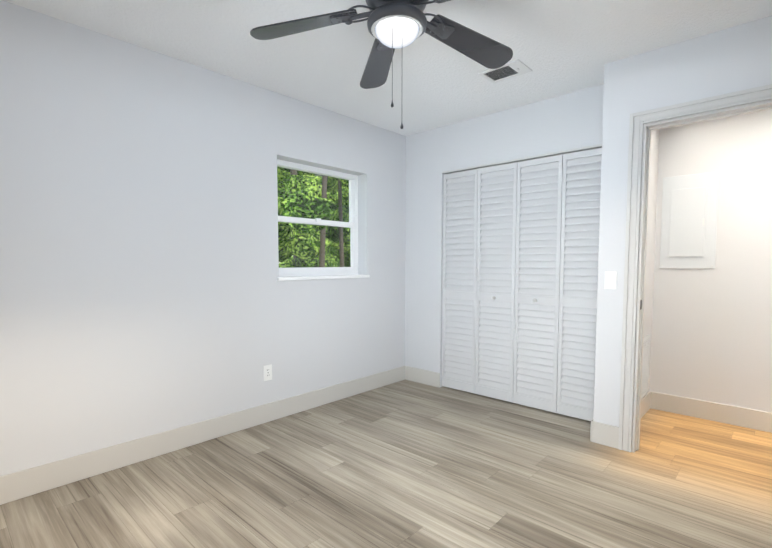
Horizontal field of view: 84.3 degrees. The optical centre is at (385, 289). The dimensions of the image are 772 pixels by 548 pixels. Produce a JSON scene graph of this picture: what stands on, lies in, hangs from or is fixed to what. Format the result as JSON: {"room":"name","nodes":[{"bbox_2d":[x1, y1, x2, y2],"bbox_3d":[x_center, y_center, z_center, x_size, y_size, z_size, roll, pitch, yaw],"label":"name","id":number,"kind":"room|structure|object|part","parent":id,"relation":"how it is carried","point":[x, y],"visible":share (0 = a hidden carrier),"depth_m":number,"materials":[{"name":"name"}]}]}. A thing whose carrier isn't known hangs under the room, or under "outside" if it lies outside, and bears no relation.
{"room":"empty bedroom","nodes":[
{"label":"empty bedroom","id":0,"kind":"room"},
{"bbox_2d":[0,0,405,475],"bbox_3d":[-0.998,-0.227,3.154,0.200,2.440,4.940,3,5,43],"label":"wall","id":1,"kind":"structure","parent":0,"point":[144,292],"depth_m":2.58,"materials":[{"name":"white paint"}]},
{"bbox_2d":[0,366,403,504],"bbox_3d":[-1.156,0.941,2.895,0.017,0.140,4.000,3,5,43],"label":"baseboard","id":2,"kind":"structure","parent":1,"relation":"attached to","point":[14,486],"depth_m":2.66,"materials":[{"name":"grey paint"}]},
{"bbox_2d":[263,364,271,380],"bbox_3d":[-0.881,0.623,3.179,0.008,0.114,0.070,3,5,43],"label":"electrical outlet plate","id":3,"kind":"object","parent":1,"relation":"attached to","point":[267,371],"visible":1,"depth_m":3.17,"materials":[{"name":"white plastic"}]},
{"bbox_2d":[277,159,357,276],"bbox_3d":[-0.594,-0.572,3.627,0.072,0.910,0.935,3,5,43],"label":"window","id":4,"kind":"structure","parent":1,"relation":"in","point":[352,224],"depth_m":3.71,"materials":[{"name":"white plastic"}]},
{"bbox_2d":[277,274,369,280],"bbox_3d":[-0.534,-0.102,3.601,0.155,0.025,0.965,3,5,43],"label":"window sill","id":5,"kind":"structure","parent":1,"relation":"attached to","point":[317,277],"depth_m":3.49,"materials":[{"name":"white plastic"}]},
{"bbox_2d":[0,379,771,547],"bbox_3d":[0.697,1.118,1.665,4.820,0.060,4.940,3,5,43],"label":"floor","id":6,"kind":"structure","parent":0,"point":[405,463],"depth_m":2.26,"materials":[{"name":"plastic"}]},
{"bbox_2d":[4,0,771,135],"bbox_3d":[0.697,-1.378,1.510,4.820,0.060,4.940,3,5,43],"label":"ceiling","id":7,"kind":"structure","parent":0,"point":[560,47],"depth_m":2.44,"materials":[{"name":"white paint"}]},
{"bbox_2d":[250,0,512,128],"bbox_3d":[0.083,-1.012,1.769,1.172,0.702,1.222,3,5,43],"label":"ceiling fan","id":8,"kind":"object","parent":7,"relation":"hanging from","point":[392,25],"visible":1,"depth_m":1.85,"materials":[{"name":"grey metal"}]},
{"bbox_3d":[0.046,-1.064,1.799,0.186,0.066,0.186,3,5,43],"label":"globe","id":9,"kind":"part","parent":8,"relation":"part of","materials":[{"name":"white glass"}]},
{"bbox_2d":[478,59,531,83],"bbox_3d":[0.780,-1.420,2.792,0.280,0.014,0.205,3,5,43],"label":"ceiling vent","id":10,"kind":"object","parent":7,"relation":"in","point":[512,69],"visible":0.98,"depth_m":2.79,"materials":[{"name":"silver metal"}]},
{"bbox_2d":[405,84,603,386],"bbox_3d":[0.937,-0.261,3.692,1.908,2.440,0.120,3,5,43],"label":"wall","id":11,"kind":"structure","parent":0,"point":[572,120],"depth_m":3.96,"materials":[{"name":"white paint"}]},
{"bbox_2d":[404,366,439,387],"bbox_3d":[0.362,0.860,4.202,0.407,0.140,0.014,3,5,43],"label":"baseboard","id":12,"kind":"structure","parent":11,"relation":"attached to","point":[431,378],"depth_m":4.20,"materials":[{"name":"grey paint"}]},
{"bbox_2d":[442,148,601,420],"bbox_3d":[1.067,-0.040,3.529,1.455,1.996,0.061,3,5,43],"label":"closet doors","id":13,"kind":"structure","parent":11,"relation":"in","point":[520,262],"depth_m":3.48,"materials":[{"name":"white paint"}]},
{"bbox_2d":[442,144,601,173],"bbox_3d":[1.079,-1.052,3.479,1.463,0.014,0.066,3,5,43],"label":"trim","id":14,"kind":"structure","parent":11,"relation":"attached to","point":[530,157],"depth_m":3.40,"materials":[{"name":"grey paint"}]},
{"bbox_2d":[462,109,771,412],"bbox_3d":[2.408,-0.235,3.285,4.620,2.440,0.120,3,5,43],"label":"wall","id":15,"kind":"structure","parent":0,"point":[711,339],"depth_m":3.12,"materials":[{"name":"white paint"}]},
{"bbox_2d":[660,171,719,268],"bbox_3d":[2.312,-0.516,3.261,0.352,0.712,0.020,3,5,43],"label":"breaker panel","id":16,"kind":"object","parent":15,"relation":"attached to","point":[689,220],"visible":1,"depth_m":3.25,"materials":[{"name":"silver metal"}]},
{"bbox_2d":[656,392,771,432],"bbox_3d":[3.062,0.956,2.659,2.470,0.140,0.017,3,5,43],"label":"baseboard","id":17,"kind":"structure","parent":15,"relation":"attached to","point":[723,413],"depth_m":3.19,"materials":[{"name":"grey paint"}]},
{"bbox_2d":[641,334,650,398],"bbox_3d":[1.976,0.602,3.276,0.008,0.470,0.395,3,5,43],"label":"air vent","id":18,"kind":"object","parent":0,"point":[646,361],"visible":0.56,"depth_m":3.34,"materials":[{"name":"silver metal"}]},
{"bbox_2d":[593,15,771,426],"bbox_3d":[2.415,-0.149,1.891,2.712,2.440,0.120,3,5,43],"label":"wall","id":19,"kind":"structure","parent":0,"point":[731,59],"depth_m":2.57,"materials":[{"name":"white paint"}]},
{"bbox_2d":[590,419,611,442],"bbox_3d":[1.479,0.938,2.953,0.017,0.140,0.334,3,5,43],"label":"baseboard","id":20,"kind":"structure","parent":19,"relation":"attached to","point":[598,430],"depth_m":2.80,"materials":[{"name":"grey paint"}]},
{"bbox_2d":[604,271,616,288],"bbox_3d":[1.431,-0.058,2.718,0.070,0.114,0.014,3,5,43],"label":"switch plate","id":21,"kind":"object","parent":19,"relation":"attached to","point":[610,280],"visible":1,"depth_m":2.71,"materials":[{"name":"white plastic"}]},
{"bbox_2d":[612,391,655,445],"bbox_3d":[1.863,0.925,3.152,0.038,0.140,0.880,3,5,43],"label":"baseboard","id":22,"kind":"structure","parent":19,"relation":"attached to","point":[648,401],"depth_m":3.36,"materials":[{"name":"grey paint"}]},
{"bbox_2d":[618,84,771,452],"bbox_3d":[1.887,-0.005,2.390,0.956,2.092,0.158,3,5,43],"label":"door frame","id":23,"kind":"structure","parent":19,"relation":"attached to","point":[643,125],"depth_m":2.60,"materials":[{"name":"grey paint"}]},
{"label":"outside","id":24,"kind":"structure","parent":0,"visible":0},
{"bbox_2d":[277,177,344,267],"bbox_3d":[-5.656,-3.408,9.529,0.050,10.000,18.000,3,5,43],"label":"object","id":25,"kind":"structure","parent":24,"point":[329,251],"depth_m":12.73,"materials":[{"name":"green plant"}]},
{"bbox_3d":[-2.783,1.198,7.150,7.680,0.100,18.000,3,5,43],"label":"ground","id":26,"kind":"structure","parent":24,"visible":0},
{"bbox_2d":[277,167,350,267],"bbox_3d":[-1.206,-1.940,8.508,4.851,6.008,4.978,3,5,43],"label":"trees","id":27,"kind":"object","parent":26,"relation":"on","point":[317,237],"depth_m":6.93,"materials":[{"name":"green plant"}]}
]}

